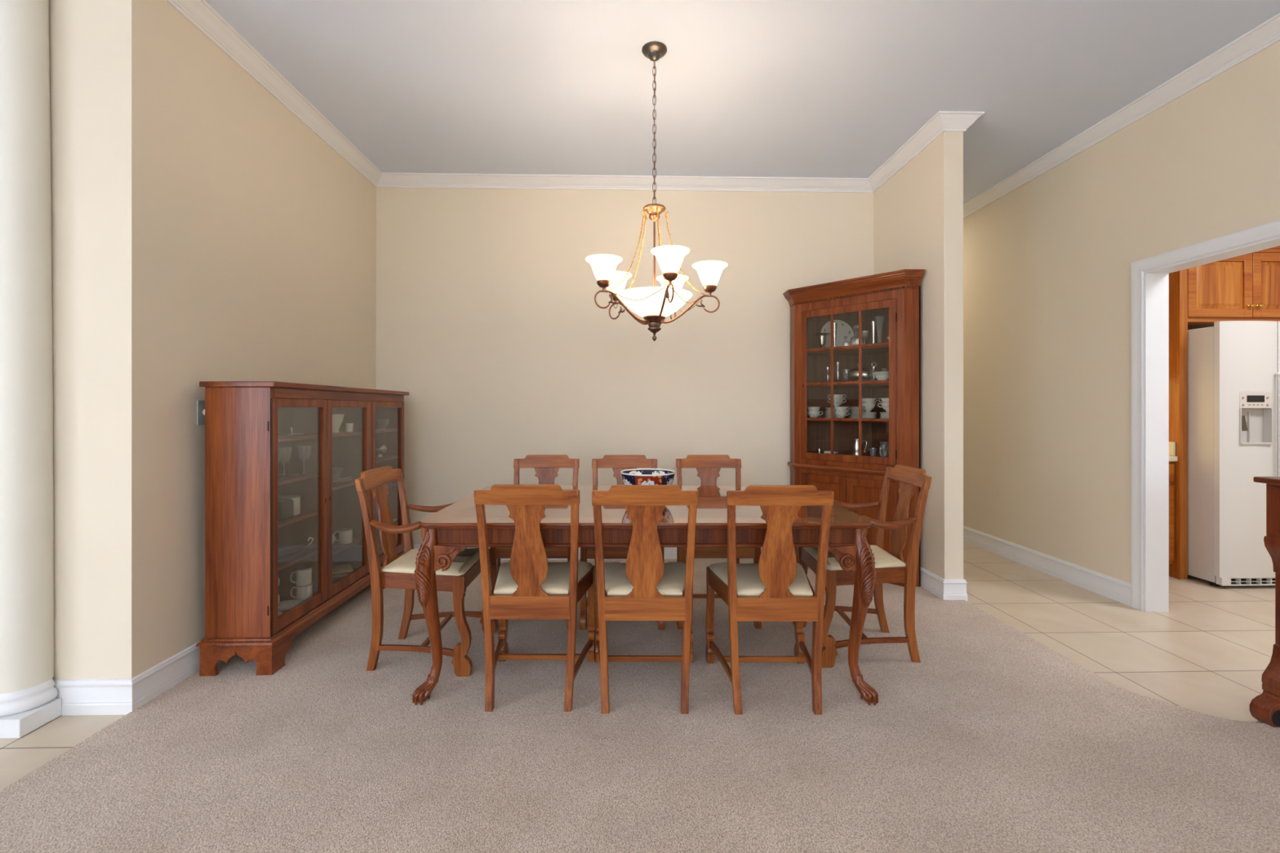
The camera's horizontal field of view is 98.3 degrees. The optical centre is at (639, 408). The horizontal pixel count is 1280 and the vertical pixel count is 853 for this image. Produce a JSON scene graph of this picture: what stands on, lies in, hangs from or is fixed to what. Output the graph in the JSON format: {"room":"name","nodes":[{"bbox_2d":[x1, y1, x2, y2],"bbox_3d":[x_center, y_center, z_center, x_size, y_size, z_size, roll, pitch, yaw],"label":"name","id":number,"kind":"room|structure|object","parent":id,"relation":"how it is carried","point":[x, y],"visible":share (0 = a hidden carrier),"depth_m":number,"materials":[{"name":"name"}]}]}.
{"room":"dining room","nodes":[
{"label":"dining room","id":0,"kind":"room"},
{"bbox_2d":[48,0,376,679],"bbox_3d":[-2.333,-0.323,3.475,0.384,3.165,2.372,0,0,-2],"label":"wall","id":1,"kind":"structure","parent":0,"point":[202,230],"depth_m":2.44,"materials":[{"name":"paint"}]},
{"bbox_2d":[53,640,200,715],"bbox_3d":[-2.308,1.190,3.407,0.370,0.141,2.268,0,0,-2],"label":"baseboard","id":2,"kind":"structure","parent":1,"relation":"attached to","point":[108,696],"depth_m":2.28,"materials":[{"name":"white paint"}]},
{"bbox_2d":[196,400,204,425],"bbox_3d":[-2.107,0.018,2.689,0.026,0.120,0.090,0,0,-2],"label":"dimmer switch","id":3,"kind":"object","parent":1,"relation":"attached to","point":[200,403],"visible":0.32,"depth_m":2.66,"materials":[{"name":"grey"}]},
{"bbox_2d":[165,0,984,192],"bbox_3d":[-0.200,-1.862,5.129,4.738,0.086,5.735,0,0,-2],"label":"trim","id":4,"kind":"structure","parent":1,"relation":"attached to","point":[199,13],"depth_m":4.43,"materials":[{"name":"white paint"}]},
{"bbox_2d":[376,187,873,544],"bbox_3d":[-0.102,-0.323,4.662,4.140,3.165,0.120,0,0,-2],"label":"wall","id":5,"kind":"structure","parent":0,"point":[492,326],"depth_m":4.59,"materials":[{"name":"paint"}]},
{"bbox_2d":[413,544,762,559],"bbox_3d":[-0.101,1.190,4.594,4.106,0.141,0.016,0,0,-2],"label":"baseboard","id":6,"kind":"structure","parent":5,"relation":"attached to","point":[669,553],"depth_m":4.60,"materials":[{"name":"white paint"}]},
{"bbox_2d":[0,541,1275,791],"bbox_3d":[0.043,1.320,0.251,12.300,0.120,15.700,0,0,-2],"label":"floor","id":7,"kind":"structure","parent":0,"point":[1209,654],"depth_m":3.06,"materials":[{"name":"beige tile"}]},
{"bbox_2d":[0,0,61,738],"bbox_3d":[-2.493,-0.323,2.196,0.242,3.165,0.174,0,0,-2],"label":"column","id":8,"kind":"structure","parent":7,"relation":"on","point":[28,692],"depth_m":2.18,"materials":[{"name":"white paint"}]},
{"bbox_2d":[0,558,1279,852],"bbox_3d":[0.615,1.254,-0.982,5.253,0.012,11.203,0,0,-2],"label":"carpet","id":9,"kind":"object","parent":7,"relation":"on","point":[997,740],"visible":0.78,"depth_m":2.00,"materials":[{"name":"beige carpet"}]},
{"bbox_2d":[195,381,408,675],"bbox_3d":[-1.912,0.566,3.392,0.359,1.388,1.624,0,0,-2],"label":"china cabinet","id":10,"kind":"object","parent":9,"relation":"on","point":[244,534],"visible":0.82,"depth_m":2.66,"materials":[{"name":"brown wood"}]},
{"bbox_2d":[278,447,292,477],"bbox_3d":[-1.854,0.278,2.881,0.072,0.150,0.071,0,0,-2],"label":"wine glass","id":11,"kind":"object","parent":10,"relation":"on","point":[288,458],"visible":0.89,"depth_m":2.88,"materials":[{"name":"clear glass"}]},
{"bbox_2d":[278,494,293,520],"bbox_3d":[-1.839,0.500,2.813,0.100,0.126,0.100,0,0,-2],"label":"glass jar","id":12,"kind":"object","parent":10,"relation":"on","point":[286,506],"visible":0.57,"depth_m":2.80,"materials":[{"name":"clear glass"}]},
{"bbox_2d":[278,599,303,610],"bbox_3d":[-1.837,1.028,2.881,0.156,0.014,0.156,0,0,-2],"label":"plate","id":13,"kind":"object","parent":10,"relation":"on","point":[289,604],"visible":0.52,"depth_m":2.91,"materials":[{"name":"white ceramic"}]},
{"bbox_2d":[281,494,301,515],"bbox_3d":[-1.863,0.514,2.935,0.108,0.098,0.091,0,0,-7],"label":"mug","id":14,"kind":"object","parent":10,"relation":"on","point":[296,498],"visible":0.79,"depth_m":2.93,"materials":[{"name":"white ceramic"}]},
{"bbox_2d":[278,426,305,435],"bbox_3d":[-1.840,0.118,2.921,0.124,0.044,0.124,0,0,-2],"label":"covered dish","id":15,"kind":"object","parent":10,"relation":"on","point":[291,433],"visible":0.98,"depth_m":2.88,"materials":[{"name":"white ceramic"}]},
{"bbox_2d":[278,537,313,559],"bbox_3d":[-1.863,0.736,2.850,0.120,0.078,0.362,0,0,28],"label":"basket","id":16,"kind":"object","parent":10,"relation":"on","point":[284,553],"visible":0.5,"depth_m":2.92,"materials":[{"name":"white metal"}]},
{"bbox_2d":[278,549,319,571],"bbox_3d":[-1.913,0.791,2.852,0.265,0.016,0.451,0,0,-2],"label":"shelf","id":17,"kind":"object","parent":10,"relation":"attached to","point":[304,553],"depth_m":2.92,"materials":[{"name":"brown wood"}]},
{"bbox_2d":[278,511,319,528],"bbox_3d":[-1.913,0.579,2.852,0.265,0.016,0.451,0,0,-2],"label":"shelf","id":18,"kind":"object","parent":10,"relation":"attached to","point":[304,514],"depth_m":2.93,"materials":[{"name":"brown wood"}]},
{"bbox_2d":[278,473,319,485],"bbox_3d":[-1.913,0.369,2.852,0.265,0.016,0.451,0,0,-2],"label":"shelf","id":19,"kind":"object","parent":10,"relation":"attached to","point":[294,477],"depth_m":2.95,"materials":[{"name":"brown wood"}]},
{"bbox_2d":[278,435,319,442],"bbox_3d":[-1.913,0.156,2.852,0.265,0.016,0.451,0,0,-2],"label":"shelf","id":20,"kind":"object","parent":10,"relation":"attached to","point":[297,437],"depth_m":2.96,"materials":[{"name":"brown wood"}]},
{"bbox_2d":[290,582,312,600],"bbox_3d":[-1.823,0.993,2.989,0.075,0.088,0.096,0,0,36],"label":"mug","id":21,"kind":"object","parent":10,"relation":"on","point":[303,593],"visible":0.87,"depth_m":2.97,"materials":[{"name":"white ceramic"}]},
{"bbox_2d":[289,565,311,586],"bbox_3d":[-1.821,0.905,2.985,0.075,0.088,0.096,0,0,11],"label":"mug","id":22,"kind":"object","parent":21,"relation":"on","point":[304,574],"visible":1,"depth_m":2.96,"materials":[{"name":"white ceramic"}]},
{"bbox_2d":[296,445,311,474],"bbox_3d":[-1.820,0.278,2.997,0.072,0.150,0.071,0,0,-2],"label":"wine glass","id":23,"kind":"object","parent":10,"relation":"on","point":[300,458],"visible":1,"depth_m":2.99,"materials":[{"name":"clear glass"}]},
{"bbox_2d":[332,413,344,432],"bbox_3d":[-1.867,0.089,3.381,0.108,0.110,0.105,0,0,-2],"label":"vase","id":24,"kind":"object","parent":10,"relation":"on","point":[337,419],"visible":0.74,"depth_m":3.36,"materials":[{"name":"white ceramic"}]},
{"bbox_2d":[332,478,351,482],"bbox_3d":[-1.884,0.449,3.450,0.160,0.011,0.160,0,0,-2],"label":"plate","id":25,"kind":"object","parent":10,"relation":"on","point":[351,478],"visible":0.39,"depth_m":3.41,"materials":[{"name":"white"}]},
{"bbox_2d":[332,477,351,481],"bbox_3d":[-1.884,0.442,3.450,0.154,0.011,0.154,0,0,-2],"label":"plate","id":26,"kind":"object","parent":25,"relation":"on","point":[350,477],"visible":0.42,"depth_m":3.40,"materials":[{"name":"white ceramic"}]},
{"bbox_3d":[-1.884,0.436,3.450,0.148,0.011,0.148,0,0,-2],"label":"plate","id":27,"kind":"object","parent":26,"relation":"on","visible":0},
{"bbox_2d":[332,475,351,479],"bbox_3d":[-1.884,0.430,3.450,0.142,0.011,0.142,0,0,-2],"label":"plate","id":28,"kind":"object","parent":27,"relation":"on","point":[340,477],"visible":0.8,"depth_m":3.48,"materials":[{"name":"ceramic"}]},
{"bbox_2d":[332,467,344,476],"bbox_3d":[-1.889,0.395,3.440,0.092,0.050,0.092,0,0,-2],"label":"sauce bowl","id":29,"kind":"object","parent":28,"relation":"on","point":[339,471],"visible":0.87,"depth_m":3.43,"materials":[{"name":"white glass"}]},
{"bbox_2d":[332,568,353,577],"bbox_3d":[-1.889,1.030,3.450,0.170,0.011,0.120,0,0,-22],"label":"book","id":30,"kind":"object","parent":10,"relation":"on","point":[340,575],"visible":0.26,"depth_m":3.40,"materials":[{"name":"beige paper"}]},
{"bbox_2d":[332,567,352,576],"bbox_3d":[-1.890,1.019,3.450,0.165,0.011,0.120,0,0,-26],"label":"book","id":31,"kind":"object","parent":30,"relation":"on","point":[344,573],"visible":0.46,"depth_m":3.41,"materials":[{"name":"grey paper"}]},
{"bbox_2d":[332,569,351,573],"bbox_3d":[-1.890,1.008,3.450,0.160,0.011,0.120,0,0,-30],"label":"book","id":32,"kind":"object","parent":31,"relation":"on","point":[348,571],"visible":0.34,"depth_m":3.41,"materials":[{"name":"beige paper"}]},
{"bbox_2d":[332,563,351,572],"bbox_3d":[-1.891,0.996,3.449,0.155,0.011,0.120,0,0,-34],"label":"book","id":33,"kind":"object","parent":32,"relation":"on","point":[344,566],"visible":0.56,"depth_m":3.44,"materials":[{"name":"brown paper"}]},
{"bbox_2d":[333,527,352,544],"bbox_3d":[-1.829,0.788,3.419,0.077,0.084,0.097,0,0,36],"label":"mug","id":34,"kind":"object","parent":10,"relation":"on","point":[345,535],"visible":1,"depth_m":3.40,"materials":[{"name":"white ceramic"}]},
{"bbox_2d":[332,479,355,490],"bbox_3d":[-1.926,0.471,3.358,0.265,0.016,0.526,0,0,-2],"label":"shelf","id":35,"kind":"object","parent":10,"relation":"attached to","point":[335,486],"depth_m":3.40,"materials":[{"name":"brown wood"}]},
{"bbox_2d":[332,536,363,555],"bbox_3d":[-1.926,0.846,3.358,0.265,0.016,0.526,0,0,-2],"label":"shelf","id":36,"kind":"object","parent":10,"relation":"attached to","point":[336,547],"depth_m":3.42,"materials":[{"name":"brown wood"}]},
{"bbox_2d":[332,431,363,437],"bbox_3d":[-1.926,0.160,3.358,0.265,0.016,0.526,0,0,-2],"label":"shelf","id":37,"kind":"object","parent":10,"relation":"attached to","point":[340,434],"depth_m":3.48,"materials":[{"name":"brown wood"}]},
{"bbox_2d":[345,423,353,431],"bbox_3d":[-1.825,0.118,3.472,0.046,0.052,0.046,0,0,-2],"label":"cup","id":38,"kind":"object","parent":10,"relation":"on","point":[348,427],"visible":1,"depth_m":3.46,"materials":[{"name":"white ceramic"}]},
{"bbox_2d":[375,440,387,457],"bbox_3d":[-1.874,0.289,3.981,0.108,0.115,0.108,0,0,-2],"label":"tureen","id":39,"kind":"object","parent":10,"relation":"on","point":[380,448],"visible":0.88,"depth_m":3.95,"materials":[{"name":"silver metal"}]},
{"bbox_2d":[376,418,390,428],"bbox_3d":[-1.849,0.109,3.981,0.088,0.070,0.086,0,0,-2],"label":"glass bowl","id":40,"kind":"object","parent":10,"relation":"on","point":[383,424],"visible":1,"depth_m":3.98,"materials":[{"name":"clear glass"}]},
{"bbox_2d":[375,517,399,530],"bbox_3d":[-1.941,0.828,3.900,0.265,0.016,0.523,0,0,-2],"label":"shelf","id":41,"kind":"object","parent":10,"relation":"attached to","point":[396,520],"depth_m":4.12,"materials":[{"name":"brown wood"}]},
{"bbox_2d":[375,455,399,462],"bbox_3d":[-1.941,0.363,3.900,0.265,0.016,0.523,0,0,-2],"label":"shelf","id":42,"kind":"object","parent":10,"relation":"attached to","point":[387,458],"depth_m":4.02,"materials":[{"name":"brown wood"}]},
{"bbox_2d":[375,428,399,433],"bbox_3d":[-1.941,0.160,3.900,0.265,0.016,0.523,0,0,-2],"label":"shelf","id":43,"kind":"object","parent":10,"relation":"attached to","point":[377,430],"depth_m":4.09,"materials":[{"name":"brown wood"}]},
{"bbox_2d":[355,466,497,676],"bbox_3d":[-1.078,0.779,2.832,0.569,0.945,0.585,0,0,-1],"label":"armchair","id":44,"kind":"object","parent":9,"relation":"on","point":[396,572],"visible":0.75,"depth_m":2.63,"materials":[{"name":"brown wood"}]},
{"bbox_2d":[473,484,595,711],"bbox_3d":[-0.461,0.779,2.508,0.476,0.945,0.569,0,0,0],"label":"dining chair","id":45,"kind":"object","parent":9,"relation":"on","point":[527,586],"visible":1,"depth_m":2.31,"materials":[{"name":"brown wood"}]},
{"bbox_2d":[489,454,579,629],"bbox_3d":[-0.617,0.779,3.403,0.476,0.945,0.569,0,0,0],"label":"dining chair","id":46,"kind":"object","parent":9,"relation":"on","point":[546,467],"visible":0.34,"depth_m":3.64,"materials":[{"name":"brown wood"}]},
{"bbox_2d":[579,454,664,629],"bbox_3d":[-0.101,0.779,3.394,0.476,0.945,0.569,0,0,0],"label":"dining chair","id":47,"kind":"object","parent":9,"relation":"on","point":[619,463],"visible":0.37,"depth_m":3.62,"materials":[{"name":"brown wood"}]},
{"bbox_2d":[591,484,697,714],"bbox_3d":[0.021,0.779,2.491,0.476,0.945,0.569,0,0,0],"label":"dining chair","id":48,"kind":"object","parent":9,"relation":"on","point":[647,588],"visible":1,"depth_m":2.28,"materials":[{"name":"brown wood"}]},
{"bbox_2d":[412,485,878,705],"bbox_3d":[0.023,0.868,2.916,1.977,0.767,1.184,0,0,0],"label":"dining table","id":49,"kind":"object","parent":9,"relation":"on","point":[453,528],"visible":0.75,"depth_m":2.38,"materials":[{"name":"brown wood"}]},
{"bbox_2d":[620,468,675,484],"bbox_3d":[0.042,0.409,2.952,0.293,0.150,0.293,0,0,-2],"label":"bowl","id":50,"kind":"object","parent":49,"relation":"on","point":[633,476],"visible":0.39,"depth_m":2.85,"materials":[{"name":"ceramic"}]},
{"bbox_2d":[675,454,762,629],"bbox_3d":[0.452,0.779,3.404,0.476,0.945,0.569,0,0,0],"label":"dining chair","id":51,"kind":"object","parent":9,"relation":"on","point":[708,467],"visible":0.44,"depth_m":3.62,"materials":[{"name":"brown wood"}]},
{"bbox_2d":[705,484,834,715],"bbox_3d":[0.566,0.779,2.486,0.476,0.945,0.569,0,0,0],"label":"dining chair","id":52,"kind":"object","parent":9,"relation":"on","point":[776,588],"visible":1,"depth_m":2.28,"materials":[{"name":"brown wood"}]},
{"bbox_2d":[782,269,924,586],"bbox_3d":[1.580,0.145,4.215,0.752,2.214,0.815,0,0,-2],"label":"tall cabinet","id":53,"kind":"object","parent":9,"relation":"on","point":[895,295],"visible":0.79,"depth_m":4.24,"materials":[{"name":"brown wood"}]},
{"bbox_2d":[807,411,822,417],"bbox_3d":[1.408,0.054,4.484,0.104,0.067,0.116,0,0,-13],"label":"teacup","id":54,"kind":"object","parent":53,"relation":"on","point":[811,414],"visible":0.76,"depth_m":4.45,"materials":[{"name":"white ceramic"}]},
{"bbox_2d":[807,406,820,411],"bbox_3d":[1.408,0.018,4.484,0.116,0.067,0.104,0,0,-12],"label":"teacup","id":55,"kind":"object","parent":54,"relation":"on","point":[809,408],"visible":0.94,"depth_m":4.44,"materials":[{"name":"white ceramic"}]},
{"bbox_2d":[813,333,831,347],"bbox_3d":[1.471,-0.531,4.462,0.150,0.143,0.150,0,0,-44],"label":"silver compote","id":56,"kind":"object","parent":53,"relation":"on","point":[822,336],"visible":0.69,"depth_m":4.44,"materials":[{"name":"white metal"}]},
{"bbox_2d":[833,322,837,346],"bbox_3d":[1.536,-0.568,4.364,0.040,0.215,0.040,0,0,-44],"label":"bud vase","id":57,"kind":"object","parent":53,"relation":"on","point":[834,323],"visible":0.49,"depth_m":4.35,"materials":[{"name":"silver metal"}]},
{"bbox_2d":[820,320,853,347],"bbox_3d":[1.629,-0.600,4.567,0.280,0.276,0.057,0,0,-1],"label":"serving plate","id":58,"kind":"object","parent":53,"relation":"on","point":[843,329],"visible":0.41,"depth_m":4.58,"materials":[{"name":"white ceramic"}]},
{"bbox_2d":[833,411,849,417],"bbox_3d":[1.559,0.054,4.304,0.104,0.067,0.116,0,0,-2],"label":"teacup","id":59,"kind":"object","parent":53,"relation":"on","point":[837,414],"visible":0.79,"depth_m":4.27,"materials":[{"name":"white ceramic"}]},
{"bbox_2d":[833,406,849,411],"bbox_3d":[1.559,0.018,4.304,0.104,0.067,0.116,0,0,-2],"label":"teacup","id":60,"kind":"object","parent":59,"relation":"on","point":[836,408],"visible":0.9,"depth_m":4.26,"materials":[{"name":"white ceramic"}]},
{"bbox_2d":[807,345,888,355],"bbox_3d":[1.611,-0.453,4.247,0.669,0.014,0.733,0,0,-2],"label":"shelf","id":61,"kind":"object","parent":53,"relation":"attached to","point":[882,349],"depth_m":4.34,"materials":[{"name":"brown wood"}]},
{"bbox_2d":[807,382,888,387],"bbox_3d":[1.611,-0.183,4.247,0.669,0.014,0.733,0,0,-2],"label":"shelf","id":62,"kind":"object","parent":53,"relation":"attached to","point":[877,384],"depth_m":4.33,"materials":[{"name":"brown wood"}]},
{"bbox_2d":[807,420,888,422],"bbox_3d":[1.611,0.094,4.247,0.669,0.014,0.733,0,0,-2],"label":"shelf","id":63,"kind":"object","parent":53,"relation":"attached to","point":[808,421],"depth_m":4.34,"materials":[{"name":"brown wood"}]},
{"bbox_2d":[849,324,863,345],"bbox_3d":[1.683,-0.557,4.297,0.095,0.195,0.100,0,0,-44],"label":"decanter","id":64,"kind":"object","parent":53,"relation":"on","point":[851,339],"visible":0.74,"depth_m":4.32,"materials":[{"name":"clear glass"}]},
{"bbox_2d":[843,362,874,381],"bbox_3d":[1.688,-0.273,4.263,0.124,0.166,0.251,0,0,-44],"label":"tureen","id":65,"kind":"object","parent":53,"relation":"on","point":[852,375],"visible":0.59,"depth_m":4.22,"materials":[{"name":"silver metal"}]},
{"bbox_2d":[852,439,866,454],"bbox_3d":[1.680,0.293,4.237,0.106,0.118,0.080,0,0,18],"label":"tankard","id":66,"kind":"object","parent":53,"relation":"on","point":[855,442],"visible":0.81,"depth_m":4.21,"materials":[{"name":"silver metal"}]},
{"bbox_2d":[862,417,876,418],"bbox_3d":[1.725,0.075,4.181,0.126,0.023,0.126,0,0,-2],"label":"soup bowl","id":67,"kind":"object","parent":53,"relation":"on","point":[862,417],"visible":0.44,"depth_m":4.13,"materials":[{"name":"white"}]},
{"bbox_2d":[862,415,876,417],"bbox_3d":[1.725,0.063,4.181,0.126,0.023,0.126,0,0,-2],"label":"soup bowl","id":68,"kind":"object","parent":67,"relation":"on","point":[862,415],"visible":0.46,"depth_m":4.13,"materials":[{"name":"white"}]},
{"bbox_2d":[862,413,876,415],"bbox_3d":[1.725,0.051,4.181,0.126,0.023,0.126,0,0,-2],"label":"soup bowl","id":69,"kind":"object","parent":68,"relation":"on","point":[862,414],"visible":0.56,"depth_m":4.13,"materials":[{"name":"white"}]},
{"bbox_2d":[862,412,876,413],"bbox_3d":[1.725,0.038,4.181,0.126,0.023,0.126,0,0,-2],"label":"soup bowl","id":70,"kind":"object","parent":69,"relation":"on","point":[862,412],"visible":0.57,"depth_m":4.13,"materials":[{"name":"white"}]},
{"bbox_2d":[862,403,875,412],"bbox_3d":[1.725,-0.008,4.181,0.104,0.067,0.116,0,0,27],"label":"teacup","id":71,"kind":"object","parent":70,"relation":"on","point":[868,407],"visible":0.86,"depth_m":4.15,"materials":[{"name":"white ceramic"}]},
{"bbox_2d":[862,398,877,403],"bbox_3d":[1.725,-0.044,4.181,0.104,0.067,0.116,0,0,10],"label":"teacup","id":72,"kind":"object","parent":71,"relation":"on","point":[864,400],"visible":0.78,"depth_m":4.14,"materials":[{"name":"white ceramic"}]},
{"bbox_2d":[871,321,875,343],"bbox_3d":[1.757,-0.557,4.161,0.040,0.195,0.040,0,0,-44],"label":"vase","id":73,"kind":"object","parent":53,"relation":"on","point":[873,323],"visible":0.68,"depth_m":4.15,"materials":[{"name":"silver metal"}]},
{"bbox_2d":[869,361,877,380],"bbox_3d":[1.806,-0.276,4.269,0.072,0.171,0.072,0,0,-44],"label":"tall ewer","id":74,"kind":"object","parent":53,"relation":"on","point":[873,368],"visible":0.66,"depth_m":4.25,"materials":[{"name":"silver metal"}]},
{"bbox_2d":[874,315,884,342],"bbox_3d":[1.785,-0.573,4.118,0.076,0.225,0.080,0,0,-44],"label":"vase","id":75,"kind":"object","parent":53,"relation":"on","point":[883,317],"visible":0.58,"depth_m":4.11,"materials":[{"name":"clear glass"}]},
{"bbox_2d":[874,371,888,380],"bbox_3d":[1.806,-0.234,4.095,0.085,0.088,0.144,0,0,-44],"label":"bowl","id":76,"kind":"object","parent":53,"relation":"on","point":[880,375],"visible":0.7,"depth_m":4.07,"materials":[{"name":"white ceramic"}]},
{"bbox_2d":[879,441,888,456],"bbox_3d":[1.813,0.299,4.103,0.072,0.105,0.072,0,0,-44],"label":"jug","id":77,"kind":"object","parent":53,"relation":"on","point":[881,442],"visible":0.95,"depth_m":4.11,"materials":[{"name":"clear glass"}]},
{"bbox_3d":[1.829,0.076,4.071,0.126,0.023,0.126,0,0,-2],"label":"soup bowl","id":78,"kind":"object","parent":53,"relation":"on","visible":0},
{"bbox_3d":[1.829,0.063,4.071,0.126,0.023,0.126,0,0,-2],"label":"soup bowl","id":79,"kind":"object","parent":78,"relation":"on","visible":0},
{"bbox_3d":[1.829,0.050,4.071,0.126,0.023,0.126,0,0,-2],"label":"soup bowl","id":80,"kind":"object","parent":79,"relation":"on","visible":0},
{"bbox_3d":[1.829,0.038,4.071,0.126,0.023,0.126,0,0,-2],"label":"soup bowl","id":81,"kind":"object","parent":80,"relation":"on","visible":0},
{"bbox_2d":[877,403,888,412],"bbox_3d":[1.829,-0.008,4.071,0.104,0.067,0.116,0,0,-25],"label":"teacup","id":82,"kind":"object","parent":81,"relation":"on","point":[885,406],"visible":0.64,"depth_m":4.05,"materials":[{"name":"white ceramic"}]},
{"bbox_3d":[1.574,0.080,4.477,0.148,0.014,0.148,0,0,-2],"label":"plate","id":83,"kind":"object","parent":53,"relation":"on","visible":0},
{"bbox_3d":[1.574,0.068,4.477,0.148,0.014,0.148,0,0,-2],"label":"plate","id":84,"kind":"object","parent":83,"relation":"on","visible":0},
{"bbox_3d":[1.574,0.057,4.477,0.148,0.014,0.148,0,0,-2],"label":"plate","id":85,"kind":"object","parent":84,"relation":"on","visible":0},
{"bbox_3d":[1.574,0.045,4.477,0.148,0.014,0.148,0,0,-2],"label":"plate","id":86,"kind":"object","parent":85,"relation":"on","visible":0},
{"bbox_3d":[1.574,0.034,4.477,0.148,0.014,0.148,0,0,-2],"label":"plate","id":87,"kind":"object","parent":86,"relation":"on","visible":0},
{"bbox_3d":[1.574,0.022,4.477,0.148,0.015,0.148,0,0,-2],"label":"plate","id":88,"kind":"object","parent":87,"relation":"on","visible":0},
{"bbox_3d":[1.574,0.011,4.477,0.148,0.014,0.148,0,0,-2],"label":"plate","id":89,"kind":"object","parent":88,"relation":"on","visible":0},
{"bbox_3d":[1.574,-0.001,4.477,0.148,0.014,0.148,0,0,-2],"label":"plate","id":90,"kind":"object","parent":89,"relation":"on","visible":0},
{"bbox_2d":[827,399,845,406],"bbox_3d":[1.582,-0.044,4.447,0.104,0.067,0.116,0,0,-8],"label":"teacup","id":91,"kind":"object","parent":90,"relation":"on","point":[837,402],"visible":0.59,"depth_m":4.41,"materials":[{"name":"white ceramic"}]},
{"bbox_2d":[827,394,846,399],"bbox_3d":[1.582,-0.080,4.447,0.104,0.067,0.116,0,0,-8],"label":"teacup","id":92,"kind":"object","parent":91,"relation":"on","point":[835,396],"visible":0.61,"depth_m":4.41,"materials":[{"name":"white ceramic"}]},
{"bbox_2d":[792,464,931,667],"bbox_3d":[1.155,0.779,2.920,0.569,0.945,0.585,0,0,1],"label":"armchair","id":93,"kind":"object","parent":9,"relation":"on","point":[891,566],"visible":0.71,"depth_m":2.72,"materials":[{"name":"brown wood"}]},
{"bbox_2d":[1249,476,1279,727],"bbox_3d":[2.829,0.767,1.481,0.693,0.985,1.548,0,0,-2],"label":"sideboard","id":94,"kind":"object","parent":9,"relation":"on","point":[1264,708],"visible":1,"depth_m":2.21,"materials":[{"name":"brown wood"}]},
{"bbox_2d":[1168,462,1174,564],"bbox_3d":[3.622,0.828,4.453,0.698,0.865,0.773,0,0,-2],"label":"base cabinet","id":95,"kind":"object","parent":7,"relation":"on","point":[1171,466],"visible":0.04,"depth_m":4.11,"materials":[{"name":"brown wood"}]},
{"bbox_2d":[1168,455,1177,462],"bbox_3d":[3.621,0.372,4.464,0.701,0.040,0.762,0,0,-2],"label":"countertop","id":96,"kind":"structure","parent":95,"relation":"on","point":[1171,459],"depth_m":4.09,"materials":[{"name":"beige stone"}]},
{"bbox_2d":[1168,441,1175,455],"bbox_3d":[3.960,0.299,4.482,0.021,0.103,0.744,0,0,-2],"label":"side splash","id":97,"kind":"object","parent":96,"relation":"on","point":[1171,444],"visible":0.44,"depth_m":4.12,"materials":[{"name":"beige laminate"}]},
{"bbox_2d":[1168,268,1187,579],"bbox_3d":[4.002,0.070,4.466,0.060,2.380,0.769,0,0,-2],"label":"kitchen cabinet","id":98,"kind":"object","parent":7,"relation":"on","point":[1178,280],"visible":0.24,"depth_m":4.08,"materials":[{"name":"brown wood"}]},
{"bbox_2d":[1187,320,1279,586],"bbox_3d":[4.496,0.325,4.269,0.930,1.870,0.950,0,0,-2],"label":"refrigerator","id":99,"kind":"object","parent":7,"relation":"on","point":[1233,366],"visible":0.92,"depth_m":3.85,"materials":[{"name":"white metal"}]},
{"bbox_2d":[204,0,1279,204],"bbox_3d":[0.043,-1.965,0.251,12.300,0.120,15.700,0,0,-2],"label":"ceiling","id":100,"kind":"structure","parent":0,"point":[747,88],"depth_m":3.13,"materials":[{"name":"paint"}]},
{"bbox_2d":[585,40,727,341],"bbox_3d":[0.091,-1.135,2.924,0.737,1.541,0.736,0,0,-2],"label":"chandelier","id":101,"kind":"object","parent":100,"relation":"hanging from","point":[654,304],"visible":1,"depth_m":2.86,"materials":[{"name":"white glass"}]},
{"bbox_2d":[873,131,963,579],"bbox_3d":[2.000,-0.323,5.842,0.128,3.165,4.428,0,0,-2],"label":"wall","id":102,"kind":"structure","parent":0,"point":[918,211],"depth_m":3.71,"materials":[{"name":"paint"}]},
{"bbox_2d":[920,566,967,601],"bbox_3d":[2.001,1.190,5.834,0.161,0.141,4.444,0,0,-2],"label":"baseboard","id":103,"kind":"structure","parent":102,"relation":"attached to","point":[945,589],"depth_m":3.62,"materials":[{"name":"white paint"}]},
{"bbox_2d":[963,40,1279,583],"bbox_3d":[3.296,-0.323,0.340,0.137,3.165,15.500,0,0,-2],"label":"wall","id":104,"kind":"structure","parent":0,"point":[1046,263],"depth_m":3.88,"materials":[{"name":"paint"}]},
{"bbox_2d":[963,525,1130,606],"bbox_3d":[3.071,1.190,5.796,0.016,0.141,4.578,0,0,-2],"label":"baseboard","id":105,"kind":"structure","parent":104,"relation":"attached to","point":[1109,587],"depth_m":4.14,"materials":[{"name":"white paint"}]},
{"bbox_2d":[963,13,1279,217],"bbox_3d":[3.184,-1.862,0.337,0.086,0.086,15.500,0,0,-2],"label":"trim","id":106,"kind":"structure","parent":104,"relation":"attached to","point":[1267,33],"depth_m":3.39,"materials":[{"name":"white paint"}]},
{"bbox_2d":[1130,219,1279,611],"bbox_3d":[3.227,0.166,2.869,0.177,2.189,1.308,0,0,-2],"label":"door frame","id":107,"kind":"structure","parent":104,"relation":"in","point":[1149,277],"depth_m":3.44,"materials":[{"name":"white paint"}]},
{"bbox_3d":[4.604,-0.323,4.937,2.728,3.165,0.120,0,0,-2],"label":"wall","id":108,"kind":"structure","parent":0,"visible":0},
{"bbox_2d":[1187,245,1279,329],"bbox_3d":[4.477,-0.950,4.458,1.008,0.610,0.809,0,0,-2],"label":"upper cabinet","id":109,"kind":"object","parent":108,"relation":"attached to","point":[1244,287],"visible":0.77,"depth_m":4.09,"materials":[{"name":"brown wood"}]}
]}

